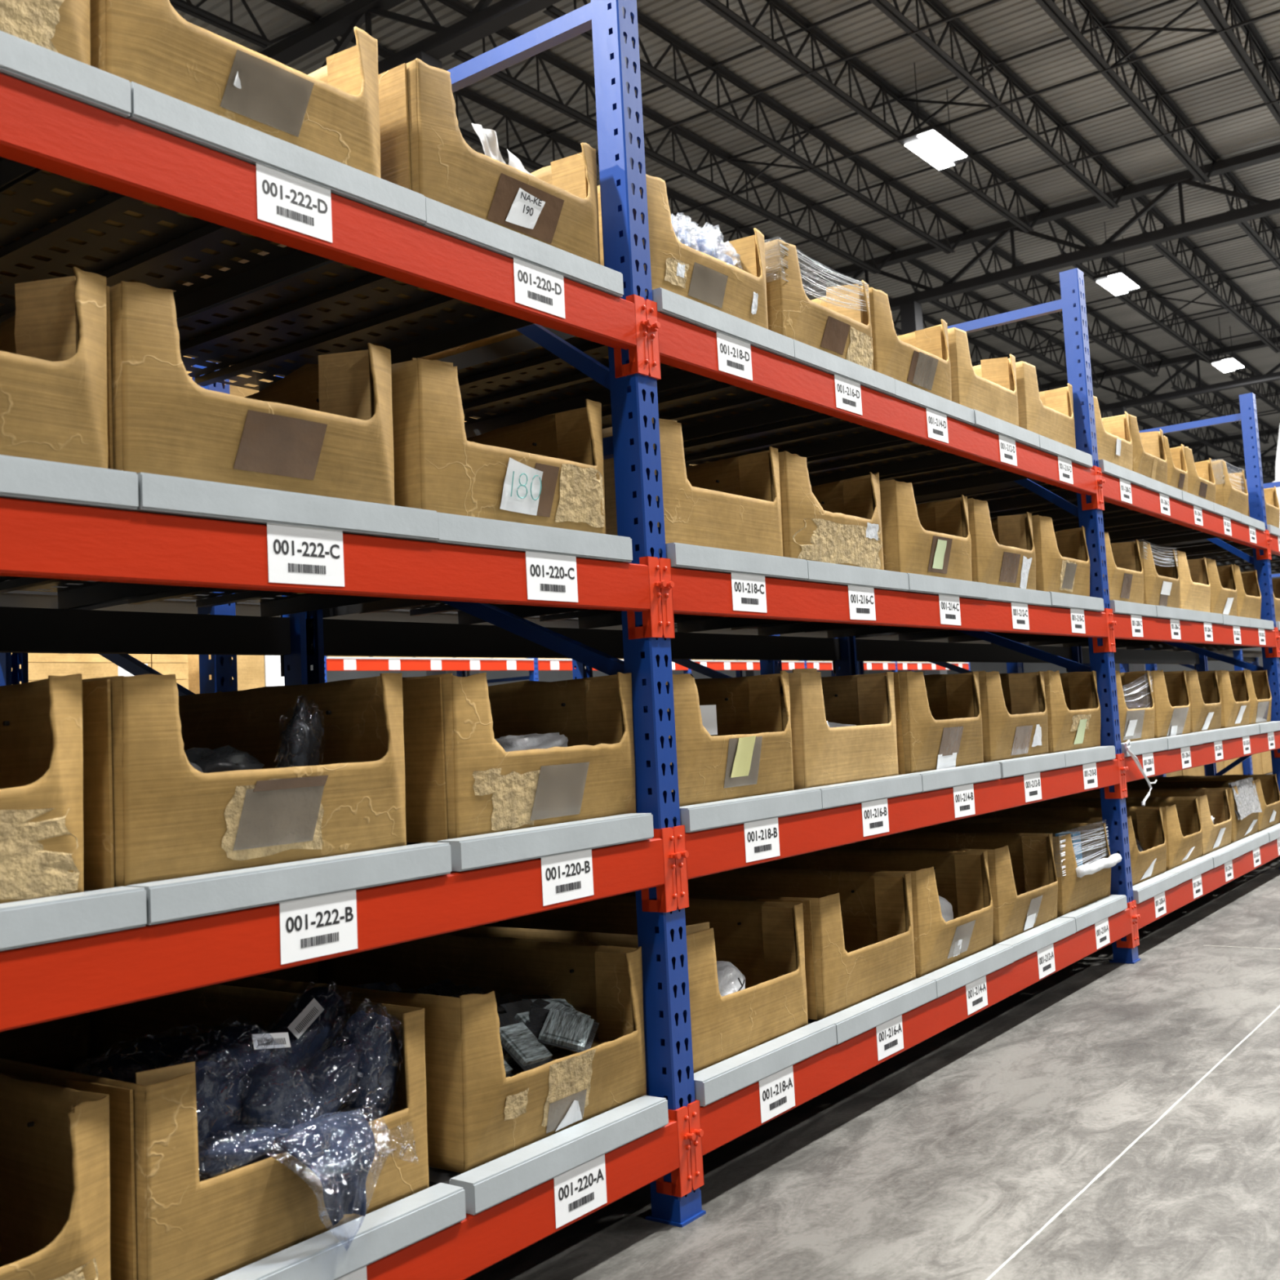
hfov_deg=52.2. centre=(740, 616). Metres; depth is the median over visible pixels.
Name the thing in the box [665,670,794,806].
cardboard box
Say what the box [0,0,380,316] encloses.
cardboard box
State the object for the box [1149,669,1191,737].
cardboard box
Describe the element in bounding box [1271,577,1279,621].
cardboard box
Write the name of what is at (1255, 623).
panel
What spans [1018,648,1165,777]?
frame
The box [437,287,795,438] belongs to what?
panel
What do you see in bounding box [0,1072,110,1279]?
cardboard box
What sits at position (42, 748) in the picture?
cardboard box
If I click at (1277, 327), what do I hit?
rod
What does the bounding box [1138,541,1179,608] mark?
cardboard box
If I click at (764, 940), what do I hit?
cardboard box
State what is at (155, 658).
carton
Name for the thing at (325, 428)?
cardboard box
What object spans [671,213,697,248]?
pack
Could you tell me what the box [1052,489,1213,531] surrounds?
panel
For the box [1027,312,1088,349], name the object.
cross bracing
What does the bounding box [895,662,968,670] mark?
beam
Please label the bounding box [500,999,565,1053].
blister pack
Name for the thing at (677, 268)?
cardboard box
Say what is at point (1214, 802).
cardboard box
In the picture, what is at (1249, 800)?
bubble wrap
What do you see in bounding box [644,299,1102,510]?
beam
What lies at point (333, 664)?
beam
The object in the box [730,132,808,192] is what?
cross bracing
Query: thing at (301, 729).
plastic bag
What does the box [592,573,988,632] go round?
panel
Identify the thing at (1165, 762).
beam
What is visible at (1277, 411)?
rod
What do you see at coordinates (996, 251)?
joist
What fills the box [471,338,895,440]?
panel
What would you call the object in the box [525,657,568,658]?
cardboard box
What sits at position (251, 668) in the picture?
stack
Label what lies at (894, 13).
joist
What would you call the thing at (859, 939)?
cardboard box
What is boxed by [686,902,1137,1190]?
beam
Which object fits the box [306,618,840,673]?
beam
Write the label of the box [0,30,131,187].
panel
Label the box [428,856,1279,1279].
floor
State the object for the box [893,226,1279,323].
rod
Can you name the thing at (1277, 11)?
rod
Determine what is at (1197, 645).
panel
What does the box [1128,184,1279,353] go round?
joist
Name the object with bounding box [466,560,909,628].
panel
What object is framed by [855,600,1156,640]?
panel
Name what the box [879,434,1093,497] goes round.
panel
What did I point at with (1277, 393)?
rod
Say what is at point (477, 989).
blister pack
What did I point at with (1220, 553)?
panel
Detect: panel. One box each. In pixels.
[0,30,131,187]
[0,81,426,323]
[0,454,138,511]
[0,472,439,608]
[0,886,146,951]
[66,511,632,617]
[83,842,451,924]
[176,196,623,391]
[213,1182,466,1279]
[322,542,808,624]
[406,813,653,871]
[428,1095,668,1214]
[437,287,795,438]
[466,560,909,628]
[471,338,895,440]
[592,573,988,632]
[672,788,822,832]
[683,378,974,466]
[685,583,1051,635]
[693,1021,836,1106]
[801,773,922,809]
[804,591,1104,638]
[806,408,1039,486]
[807,978,937,1044]
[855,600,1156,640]
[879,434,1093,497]
[903,762,1000,792]
[909,604,1193,642]
[914,458,1146,511]
[917,944,1014,998]
[985,752,1065,778]
[989,475,1182,519]
[991,609,1223,644]
[993,917,1075,961]
[1021,614,1250,645]
[1051,617,1274,647]
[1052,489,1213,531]
[1052,745,1115,767]
[1057,894,1127,932]
[1081,621,1279,647]
[1103,502,1241,539]
[1110,513,1265,546]
[1116,737,1168,756]
[1121,642,1199,649]
[1132,872,1179,903]
[1151,524,1279,553]
[1151,644,1218,650]
[1155,644,1242,651]
[1160,733,1204,750]
[1164,857,1213,884]
[1178,646,1256,651]
[1185,546,1253,559]
[1192,728,1233,743]
[1201,844,1244,868]
[1213,553,1279,565]
[1216,559,1279,570]
[1227,724,1259,738]
[1231,832,1269,853]
[1240,565,1279,573]
[1249,720,1279,733]
[1258,822,1279,842]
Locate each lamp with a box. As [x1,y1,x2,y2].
[897,62,973,169]
[1092,221,1142,295]
[1208,316,1246,372]
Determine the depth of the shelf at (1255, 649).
12.54 m
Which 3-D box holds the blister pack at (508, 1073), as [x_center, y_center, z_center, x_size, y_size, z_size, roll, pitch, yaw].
[-0.442,0.731,2.171,0.095,0.096,0.113,-5,-5,20]
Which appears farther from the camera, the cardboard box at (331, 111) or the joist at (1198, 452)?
the joist at (1198, 452)
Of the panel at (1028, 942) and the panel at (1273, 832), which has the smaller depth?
the panel at (1028, 942)
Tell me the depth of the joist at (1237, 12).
16.82 m
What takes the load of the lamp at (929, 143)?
hanging from the ceiling
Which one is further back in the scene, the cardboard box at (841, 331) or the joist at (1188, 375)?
the joist at (1188, 375)
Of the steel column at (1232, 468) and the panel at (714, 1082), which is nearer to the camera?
the panel at (714, 1082)
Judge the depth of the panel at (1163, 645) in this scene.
8.00 m
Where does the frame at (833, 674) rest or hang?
on the floor
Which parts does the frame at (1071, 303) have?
post, post, foot plate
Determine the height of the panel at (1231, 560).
0.048 m
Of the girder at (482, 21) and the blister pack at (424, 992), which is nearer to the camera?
the blister pack at (424, 992)
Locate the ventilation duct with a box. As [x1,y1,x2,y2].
[1271,424,1279,528]
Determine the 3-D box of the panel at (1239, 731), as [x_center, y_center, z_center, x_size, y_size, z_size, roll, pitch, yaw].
[1.857,0.576,6.257,1.110,0.048,0.482,-6,-6,34]
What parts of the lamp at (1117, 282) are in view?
light panel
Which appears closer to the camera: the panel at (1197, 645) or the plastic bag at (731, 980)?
the plastic bag at (731, 980)
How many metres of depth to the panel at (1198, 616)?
5.75 m
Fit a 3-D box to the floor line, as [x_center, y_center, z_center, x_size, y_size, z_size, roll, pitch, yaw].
[4.898,1.308,8.572,0.007,0.002,23.940,-6,-6,34]
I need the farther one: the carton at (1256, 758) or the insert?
the carton at (1256, 758)
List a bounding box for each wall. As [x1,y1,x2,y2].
[310,666,869,686]
[869,572,1279,675]
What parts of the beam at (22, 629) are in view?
rail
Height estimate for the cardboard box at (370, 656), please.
0.250 m
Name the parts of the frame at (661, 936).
post, post, foot plate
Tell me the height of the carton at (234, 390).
0.620 m
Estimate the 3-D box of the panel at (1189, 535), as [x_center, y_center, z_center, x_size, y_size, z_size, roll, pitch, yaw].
[2.077,-0.412,6.737,1.110,0.048,0.482,-6,-6,34]
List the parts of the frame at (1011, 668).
post, post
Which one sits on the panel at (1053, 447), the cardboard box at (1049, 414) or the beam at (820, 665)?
the cardboard box at (1049, 414)
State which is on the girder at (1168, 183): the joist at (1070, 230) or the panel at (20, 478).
the joist at (1070, 230)
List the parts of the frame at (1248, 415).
post, post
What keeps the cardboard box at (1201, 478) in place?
on the panel at (1159, 526)
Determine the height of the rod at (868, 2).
0.032 m
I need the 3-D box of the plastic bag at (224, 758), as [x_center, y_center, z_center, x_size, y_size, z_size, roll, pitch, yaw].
[-0.798,0.263,1.950,0.202,0.136,0.157,-6,-6,34]
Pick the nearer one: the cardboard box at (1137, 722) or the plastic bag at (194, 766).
the plastic bag at (194, 766)
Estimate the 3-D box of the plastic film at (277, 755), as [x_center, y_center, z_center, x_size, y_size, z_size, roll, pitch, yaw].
[-0.668,0.205,1.974,0.057,0.177,0.092,-5,-5,19]
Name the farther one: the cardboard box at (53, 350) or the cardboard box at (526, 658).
the cardboard box at (526, 658)
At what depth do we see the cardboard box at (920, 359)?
3.54 m
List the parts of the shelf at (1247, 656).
rail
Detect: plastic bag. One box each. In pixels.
[74,1023,218,1084]
[166,1053,247,1178]
[184,745,264,773]
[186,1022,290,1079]
[189,761,202,772]
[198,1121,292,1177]
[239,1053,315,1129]
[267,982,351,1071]
[271,1108,388,1226]
[277,702,322,768]
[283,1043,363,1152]
[329,999,404,1122]
[494,732,568,751]
[716,960,745,996]
[827,721,856,727]
[938,895,953,921]
[1135,838,1143,852]
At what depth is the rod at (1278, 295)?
28.04 m
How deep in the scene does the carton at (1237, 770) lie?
11.29 m
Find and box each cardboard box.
[0,0,90,65]
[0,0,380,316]
[0,266,107,468]
[0,280,394,583]
[0,673,83,903]
[0,984,429,1279]
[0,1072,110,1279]
[82,672,406,890]
[169,57,599,377]
[215,671,636,842]
[215,933,646,1173]
[224,357,605,594]
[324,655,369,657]
[369,656,411,657]
[411,173,768,418]
[419,657,453,657]
[444,895,808,1073]
[453,657,490,657]
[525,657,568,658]
[591,450,884,609]
[601,239,873,426]
[602,417,782,556]
[617,868,915,1019]
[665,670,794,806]
[684,287,951,465]
[720,327,1018,475]
[728,668,898,790]
[739,848,993,977]
[824,831,1057,944]
[879,479,972,581]
[884,360,1075,484]
[893,671,983,774]
[897,822,1111,916]
[920,395,1133,504]
[946,806,1166,885]
[955,670,1048,763]
[967,497,1035,590]
[995,413,1167,518]
[1012,796,1202,871]
[1031,515,1089,596]
[1032,435,1187,513]
[1033,670,1100,753]
[1048,788,1231,856]
[1060,446,1215,524]
[1089,780,1258,843]
[1099,531,1143,604]
[1110,459,1248,539]
[1111,670,1155,742]
[1126,773,1279,832]
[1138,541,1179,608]
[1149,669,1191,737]
[1175,550,1210,612]
[1186,670,1221,733]
[1206,558,1237,616]
[1217,670,1250,728]
[1232,564,1261,619]
[1244,479,1279,528]
[1245,669,1271,724]
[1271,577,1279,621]
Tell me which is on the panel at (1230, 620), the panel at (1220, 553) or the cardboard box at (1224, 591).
the cardboard box at (1224, 591)
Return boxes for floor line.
[986,1004,1279,1279]
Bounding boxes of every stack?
[183,654,265,693]
[264,655,284,686]
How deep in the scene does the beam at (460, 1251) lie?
2.07 m
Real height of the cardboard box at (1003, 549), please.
0.289 m
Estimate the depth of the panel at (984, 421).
4.28 m
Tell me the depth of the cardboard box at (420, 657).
11.91 m
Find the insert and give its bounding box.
[511,1038,609,1075]
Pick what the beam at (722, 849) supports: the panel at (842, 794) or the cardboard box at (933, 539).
the panel at (842, 794)
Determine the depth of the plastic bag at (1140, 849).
4.86 m
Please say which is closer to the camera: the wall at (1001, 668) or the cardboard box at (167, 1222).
the cardboard box at (167, 1222)
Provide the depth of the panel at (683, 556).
2.82 m
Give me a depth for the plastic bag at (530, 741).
2.37 m
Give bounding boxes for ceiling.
[173,0,1279,484]
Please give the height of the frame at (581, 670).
2.435 m
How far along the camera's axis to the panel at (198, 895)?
1.73 m
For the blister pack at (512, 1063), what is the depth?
2.22 m
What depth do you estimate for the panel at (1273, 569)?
8.98 m
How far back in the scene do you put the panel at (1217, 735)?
5.54 m
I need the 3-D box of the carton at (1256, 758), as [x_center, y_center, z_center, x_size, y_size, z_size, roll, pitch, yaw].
[4.274,1.299,12.152,0.980,0.420,0.600,-6,-6,34]
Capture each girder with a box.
[259,0,561,75]
[801,143,1279,311]
[1038,336,1279,413]
[1169,429,1279,468]
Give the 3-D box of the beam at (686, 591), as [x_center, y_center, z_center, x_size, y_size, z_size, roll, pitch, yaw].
[0.558,0.008,3.519,0.072,0.152,2.545,-6,-6,34]
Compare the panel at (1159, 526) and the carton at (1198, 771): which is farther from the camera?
the carton at (1198, 771)
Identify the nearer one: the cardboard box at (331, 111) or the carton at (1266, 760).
the cardboard box at (331, 111)
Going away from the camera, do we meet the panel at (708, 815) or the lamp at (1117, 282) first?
the panel at (708, 815)
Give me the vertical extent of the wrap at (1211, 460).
0.127 m
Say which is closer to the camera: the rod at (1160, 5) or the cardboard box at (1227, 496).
the cardboard box at (1227, 496)
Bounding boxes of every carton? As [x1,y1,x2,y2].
[11,653,151,662]
[11,662,151,680]
[151,653,187,662]
[151,662,188,679]
[176,680,188,689]
[182,355,275,397]
[1153,770,1182,777]
[1182,765,1204,775]
[1203,760,1224,775]
[1223,757,1243,774]
[1241,752,1262,774]
[1260,750,1272,774]
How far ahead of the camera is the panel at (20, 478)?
1.53 m
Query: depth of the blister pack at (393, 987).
2.46 m
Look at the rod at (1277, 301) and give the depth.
30.19 m
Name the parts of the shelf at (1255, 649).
rail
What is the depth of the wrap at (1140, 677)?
4.91 m
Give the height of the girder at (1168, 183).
1.020 m
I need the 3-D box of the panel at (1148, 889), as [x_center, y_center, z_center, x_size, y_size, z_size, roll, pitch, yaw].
[1.061,1.033,5.022,1.110,0.048,0.482,-6,-6,34]
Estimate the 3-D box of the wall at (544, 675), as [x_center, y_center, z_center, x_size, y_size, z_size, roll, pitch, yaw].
[-13.929,0.171,41.133,0.250,9.600,74.000,-6,-6,34]
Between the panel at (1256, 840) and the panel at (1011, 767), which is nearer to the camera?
the panel at (1011, 767)
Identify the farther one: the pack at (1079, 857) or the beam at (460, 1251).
the pack at (1079, 857)
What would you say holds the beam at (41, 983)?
attached to the frame at (661, 936)
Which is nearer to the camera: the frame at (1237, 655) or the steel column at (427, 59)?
the frame at (1237, 655)
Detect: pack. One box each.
[374,982,402,991]
[417,990,429,994]
[450,985,486,997]
[483,991,501,998]
[495,992,518,1014]
[497,1012,553,1071]
[497,1013,518,1067]
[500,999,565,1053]
[503,1059,514,1077]
[513,994,576,1010]
[524,1005,599,1052]
[530,998,596,1022]
[671,213,697,246]
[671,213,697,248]
[686,224,722,257]
[688,222,725,259]
[715,240,743,269]
[1055,831,1082,866]
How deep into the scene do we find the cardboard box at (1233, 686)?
6.00 m
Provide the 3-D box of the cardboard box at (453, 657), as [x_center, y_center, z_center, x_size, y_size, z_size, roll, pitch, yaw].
[-2.732,0.293,12.440,0.500,0.250,0.440,-6,-6,34]
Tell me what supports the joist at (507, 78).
on the girder at (482, 21)
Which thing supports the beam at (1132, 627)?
attached to the frame at (1071, 303)
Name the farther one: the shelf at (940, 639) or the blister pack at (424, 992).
the shelf at (940, 639)
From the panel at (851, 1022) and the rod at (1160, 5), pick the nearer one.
the panel at (851, 1022)
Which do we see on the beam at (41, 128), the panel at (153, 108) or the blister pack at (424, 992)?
the panel at (153, 108)
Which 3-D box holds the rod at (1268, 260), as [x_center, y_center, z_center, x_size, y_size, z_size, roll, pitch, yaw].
[3.301,-5.912,28.856,41.000,0.032,0.032,-6,-6,34]
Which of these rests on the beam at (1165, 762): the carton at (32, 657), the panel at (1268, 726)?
the panel at (1268, 726)
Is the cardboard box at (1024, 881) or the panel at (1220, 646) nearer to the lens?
the cardboard box at (1024, 881)
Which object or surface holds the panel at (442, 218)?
on the beam at (41, 128)
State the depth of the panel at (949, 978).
3.40 m
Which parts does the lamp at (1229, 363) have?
light panel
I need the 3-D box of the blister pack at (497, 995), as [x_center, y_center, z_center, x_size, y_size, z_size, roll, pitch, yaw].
[-0.437,0.742,2.405,0.095,0.096,0.113,-5,-5,20]
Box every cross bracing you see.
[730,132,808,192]
[900,66,994,133]
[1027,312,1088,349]
[1104,1,1216,66]
[1157,281,1223,320]
[1178,402,1226,421]
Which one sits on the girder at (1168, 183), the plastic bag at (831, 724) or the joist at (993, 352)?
the joist at (993, 352)
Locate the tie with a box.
[1123,739,1156,805]
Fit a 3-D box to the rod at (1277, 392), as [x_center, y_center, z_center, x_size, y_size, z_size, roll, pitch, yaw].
[11.368,-6.019,40.617,41.000,0.032,0.032,-6,-6,34]
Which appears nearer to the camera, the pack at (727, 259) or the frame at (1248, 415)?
the pack at (727, 259)
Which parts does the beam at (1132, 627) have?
rail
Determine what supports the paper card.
in the cardboard box at (750, 754)
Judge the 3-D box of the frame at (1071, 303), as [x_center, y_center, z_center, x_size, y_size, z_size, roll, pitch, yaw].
[0.835,0.023,4.870,1.112,2.435,0.072,-6,-6,34]
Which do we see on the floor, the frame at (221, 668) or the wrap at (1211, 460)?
the frame at (221, 668)
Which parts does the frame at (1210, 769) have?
post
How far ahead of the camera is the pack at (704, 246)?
2.89 m
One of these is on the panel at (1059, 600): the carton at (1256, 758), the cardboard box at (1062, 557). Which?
the cardboard box at (1062, 557)
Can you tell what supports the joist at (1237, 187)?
on the girder at (1168, 183)
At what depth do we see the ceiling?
19.52 m
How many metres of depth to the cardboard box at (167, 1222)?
1.72 m
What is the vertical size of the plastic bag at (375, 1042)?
0.199 m
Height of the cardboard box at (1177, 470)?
0.265 m
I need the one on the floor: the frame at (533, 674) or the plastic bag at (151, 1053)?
the frame at (533, 674)
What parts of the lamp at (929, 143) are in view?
light panel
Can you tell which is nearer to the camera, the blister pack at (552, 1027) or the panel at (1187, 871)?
the blister pack at (552, 1027)
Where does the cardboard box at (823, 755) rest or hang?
on the panel at (842, 794)
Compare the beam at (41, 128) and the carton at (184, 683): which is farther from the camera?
the carton at (184, 683)
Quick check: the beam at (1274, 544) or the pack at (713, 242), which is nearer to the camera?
the pack at (713, 242)
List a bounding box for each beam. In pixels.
[0,72,653,377]
[0,497,666,639]
[0,606,290,676]
[0,827,680,1031]
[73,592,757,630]
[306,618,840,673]
[310,656,533,671]
[336,1106,696,1279]
[536,658,688,670]
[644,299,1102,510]
[658,557,1114,653]
[672,754,1126,909]
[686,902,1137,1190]
[691,660,804,670]
[804,661,895,670]
[855,639,1071,671]
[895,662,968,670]
[1081,647,1199,670]
[1097,466,1271,559]
[1108,608,1279,657]
[1120,730,1279,797]
[1131,837,1279,946]
[1266,529,1279,559]
[1275,627,1279,657]
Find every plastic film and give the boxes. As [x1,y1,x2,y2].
[273,700,325,768]
[382,1139,414,1160]
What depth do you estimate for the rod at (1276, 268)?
28.09 m
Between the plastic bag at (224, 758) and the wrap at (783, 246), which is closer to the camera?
the plastic bag at (224, 758)
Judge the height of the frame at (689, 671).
2.435 m
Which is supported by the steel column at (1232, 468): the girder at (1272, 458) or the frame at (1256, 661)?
the girder at (1272, 458)
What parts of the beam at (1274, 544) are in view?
rail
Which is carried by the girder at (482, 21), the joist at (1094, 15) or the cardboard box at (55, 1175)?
the joist at (1094, 15)
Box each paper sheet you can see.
[471,123,506,164]
[506,149,535,177]
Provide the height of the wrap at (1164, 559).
0.090 m
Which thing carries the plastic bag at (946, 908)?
in the cardboard box at (962, 877)
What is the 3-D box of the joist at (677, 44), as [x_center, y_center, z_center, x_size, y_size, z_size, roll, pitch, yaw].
[0.768,-6.887,18.726,0.150,0.630,11.722,-6,-6,34]
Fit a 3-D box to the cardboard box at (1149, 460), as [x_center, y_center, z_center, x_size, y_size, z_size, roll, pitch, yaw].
[1.285,-0.622,5.543,0.963,0.285,0.446,-6,-6,34]
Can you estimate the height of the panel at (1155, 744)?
0.048 m
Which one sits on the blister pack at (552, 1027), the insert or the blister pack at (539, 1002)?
the blister pack at (539, 1002)
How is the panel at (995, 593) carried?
on the beam at (686, 591)
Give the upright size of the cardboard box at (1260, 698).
0.286 m
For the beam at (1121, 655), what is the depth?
8.39 m
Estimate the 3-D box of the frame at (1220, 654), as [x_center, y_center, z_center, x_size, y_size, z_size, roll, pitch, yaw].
[5.476,0.488,14.035,1.112,2.435,0.072,-6,-6,34]
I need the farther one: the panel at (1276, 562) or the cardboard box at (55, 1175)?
the panel at (1276, 562)
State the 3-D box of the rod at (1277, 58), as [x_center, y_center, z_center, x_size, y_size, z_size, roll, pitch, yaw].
[-0.654,-6.717,23.230,41.000,0.032,0.032,-6,-6,34]
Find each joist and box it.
[168,0,321,48]
[333,33,830,293]
[418,0,897,274]
[542,0,968,253]
[698,0,1046,232]
[827,269,1054,391]
[868,0,1129,209]
[894,250,1108,388]
[967,230,1164,377]
[1035,0,1219,184]
[1045,208,1224,365]
[1053,380,1182,448]
[1106,368,1226,451]
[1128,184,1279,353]
[1163,357,1272,444]
[1181,442,1264,483]
[1196,0,1279,125]
[1212,160,1279,270]
[1222,346,1279,412]
[1225,435,1275,480]
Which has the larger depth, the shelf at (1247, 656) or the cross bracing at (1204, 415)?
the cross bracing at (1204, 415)
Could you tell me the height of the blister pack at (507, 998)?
0.084 m
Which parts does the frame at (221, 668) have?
post, post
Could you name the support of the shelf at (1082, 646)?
attached to the frame at (1149, 667)
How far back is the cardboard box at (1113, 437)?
4.95 m
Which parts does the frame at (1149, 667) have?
post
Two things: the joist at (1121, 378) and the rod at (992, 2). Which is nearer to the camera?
the rod at (992, 2)
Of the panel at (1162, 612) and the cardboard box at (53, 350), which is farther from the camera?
the panel at (1162, 612)
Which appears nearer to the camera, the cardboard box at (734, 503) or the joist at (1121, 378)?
the cardboard box at (734, 503)
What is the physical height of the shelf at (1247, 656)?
0.070 m
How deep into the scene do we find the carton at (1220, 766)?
10.92 m
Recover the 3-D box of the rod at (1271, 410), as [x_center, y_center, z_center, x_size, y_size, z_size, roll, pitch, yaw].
[12.760,-5.939,42.631,41.000,0.032,0.032,-6,-6,34]
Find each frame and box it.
[0,357,237,696]
[275,0,706,1227]
[324,655,327,682]
[456,657,538,683]
[572,634,782,679]
[683,659,691,673]
[735,660,806,677]
[831,661,897,676]
[834,267,1141,964]
[857,642,1022,674]
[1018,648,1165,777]
[1067,392,1279,868]
[1119,648,1253,774]
[1195,481,1279,775]
[1220,653,1262,667]
[1252,573,1279,665]
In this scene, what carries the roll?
in the cardboard box at (1074, 892)
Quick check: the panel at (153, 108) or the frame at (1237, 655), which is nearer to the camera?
the panel at (153, 108)
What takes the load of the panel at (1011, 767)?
on the beam at (722, 849)
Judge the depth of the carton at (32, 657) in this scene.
8.11 m
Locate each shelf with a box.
[0,580,212,608]
[674,626,947,640]
[911,637,1062,646]
[1081,646,1239,650]
[1167,647,1262,653]
[1206,651,1262,662]
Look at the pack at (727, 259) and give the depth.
2.96 m
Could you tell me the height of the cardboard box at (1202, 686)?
0.288 m
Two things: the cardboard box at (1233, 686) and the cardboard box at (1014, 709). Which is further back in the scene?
the cardboard box at (1233, 686)
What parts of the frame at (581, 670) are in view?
post, post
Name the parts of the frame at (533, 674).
post, post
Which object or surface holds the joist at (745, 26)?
on the girder at (482, 21)
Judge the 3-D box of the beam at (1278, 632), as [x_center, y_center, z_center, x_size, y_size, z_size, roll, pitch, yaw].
[3.448,0.175,7.699,0.072,0.152,2.545,-6,-6,34]
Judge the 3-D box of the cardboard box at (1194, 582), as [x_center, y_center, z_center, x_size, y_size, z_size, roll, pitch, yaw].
[1.598,-0.104,5.914,0.963,0.285,0.457,-6,-6,34]
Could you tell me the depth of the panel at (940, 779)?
3.44 m
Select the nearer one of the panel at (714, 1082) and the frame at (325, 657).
the panel at (714, 1082)
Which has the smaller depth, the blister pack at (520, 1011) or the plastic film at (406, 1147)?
the plastic film at (406, 1147)
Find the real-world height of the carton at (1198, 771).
0.420 m
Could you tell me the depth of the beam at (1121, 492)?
5.38 m
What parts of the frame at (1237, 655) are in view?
post, post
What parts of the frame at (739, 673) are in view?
post, post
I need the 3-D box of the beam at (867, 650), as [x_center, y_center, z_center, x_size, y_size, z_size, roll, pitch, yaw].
[1.119,0.191,6.212,0.038,0.152,2.538,-6,-6,34]
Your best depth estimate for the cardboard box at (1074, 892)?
4.42 m
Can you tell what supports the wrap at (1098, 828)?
attached to the cardboard box at (1074, 892)
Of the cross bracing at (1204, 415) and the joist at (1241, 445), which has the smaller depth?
the cross bracing at (1204, 415)
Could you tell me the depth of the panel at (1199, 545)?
7.28 m
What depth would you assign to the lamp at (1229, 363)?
30.26 m
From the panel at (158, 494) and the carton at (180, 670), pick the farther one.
the carton at (180, 670)
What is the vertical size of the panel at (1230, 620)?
0.048 m
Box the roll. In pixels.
[1075,853,1121,877]
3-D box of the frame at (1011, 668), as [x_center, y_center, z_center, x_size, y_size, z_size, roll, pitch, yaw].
[1.142,0.237,7.765,1.112,2.435,0.072,-6,-6,34]
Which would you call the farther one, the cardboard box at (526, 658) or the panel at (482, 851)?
the cardboard box at (526, 658)
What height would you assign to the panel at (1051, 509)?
0.048 m
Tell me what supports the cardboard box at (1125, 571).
on the panel at (1121, 607)
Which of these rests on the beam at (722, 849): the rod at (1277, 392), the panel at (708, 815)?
the panel at (708, 815)
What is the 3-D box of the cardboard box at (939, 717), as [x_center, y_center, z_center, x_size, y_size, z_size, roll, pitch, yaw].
[0.184,0.316,3.788,0.968,0.286,0.472,-6,-6,34]
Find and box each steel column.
[403,51,466,676]
[466,670,479,676]
[745,670,759,676]
[899,300,946,675]
[1111,406,1145,671]
[1229,465,1252,671]
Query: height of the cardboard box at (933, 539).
0.283 m
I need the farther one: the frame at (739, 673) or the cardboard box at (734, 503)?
the frame at (739, 673)
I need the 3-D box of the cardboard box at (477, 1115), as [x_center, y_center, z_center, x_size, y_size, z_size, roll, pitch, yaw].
[-0.677,0.769,2.459,0.965,0.284,0.459,-6,-6,34]
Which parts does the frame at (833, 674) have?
post, post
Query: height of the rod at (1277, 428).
0.032 m
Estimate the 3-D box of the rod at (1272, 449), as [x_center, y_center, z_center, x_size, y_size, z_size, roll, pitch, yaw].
[16.682,-5.711,48.304,41.000,0.032,0.032,-6,-6,34]
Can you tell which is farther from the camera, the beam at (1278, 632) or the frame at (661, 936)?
the beam at (1278, 632)
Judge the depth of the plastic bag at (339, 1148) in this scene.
1.75 m
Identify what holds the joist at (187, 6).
on the girder
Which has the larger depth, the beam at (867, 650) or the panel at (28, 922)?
the beam at (867, 650)
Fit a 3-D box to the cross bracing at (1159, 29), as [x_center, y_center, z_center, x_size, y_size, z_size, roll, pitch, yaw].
[5.258,-7.337,16.266,1.401,0.578,0.060,-6,-6,34]
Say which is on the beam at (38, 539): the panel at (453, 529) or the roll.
the panel at (453, 529)
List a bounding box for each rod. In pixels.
[509,0,871,150]
[595,0,1002,156]
[664,0,1179,182]
[671,8,1279,217]
[707,55,1279,239]
[792,97,1279,245]
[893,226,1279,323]
[968,266,1277,340]
[971,294,1279,364]
[1015,300,1279,359]
[1036,326,1279,377]
[1085,257,1279,304]
[1136,391,1279,418]
[1136,393,1279,420]
[1168,427,1279,447]
[1195,448,1276,462]
[1257,409,1275,413]
[1257,411,1279,416]
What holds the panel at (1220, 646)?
on the beam at (1278, 632)
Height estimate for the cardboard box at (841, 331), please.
0.292 m
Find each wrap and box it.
[764,238,869,311]
[1052,822,1110,876]
[1122,676,1152,707]
[1124,540,1177,566]
[1211,459,1246,493]
[1228,777,1262,820]
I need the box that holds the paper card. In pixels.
[699,704,717,734]
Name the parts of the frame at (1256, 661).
post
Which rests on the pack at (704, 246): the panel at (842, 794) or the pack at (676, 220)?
the pack at (676, 220)

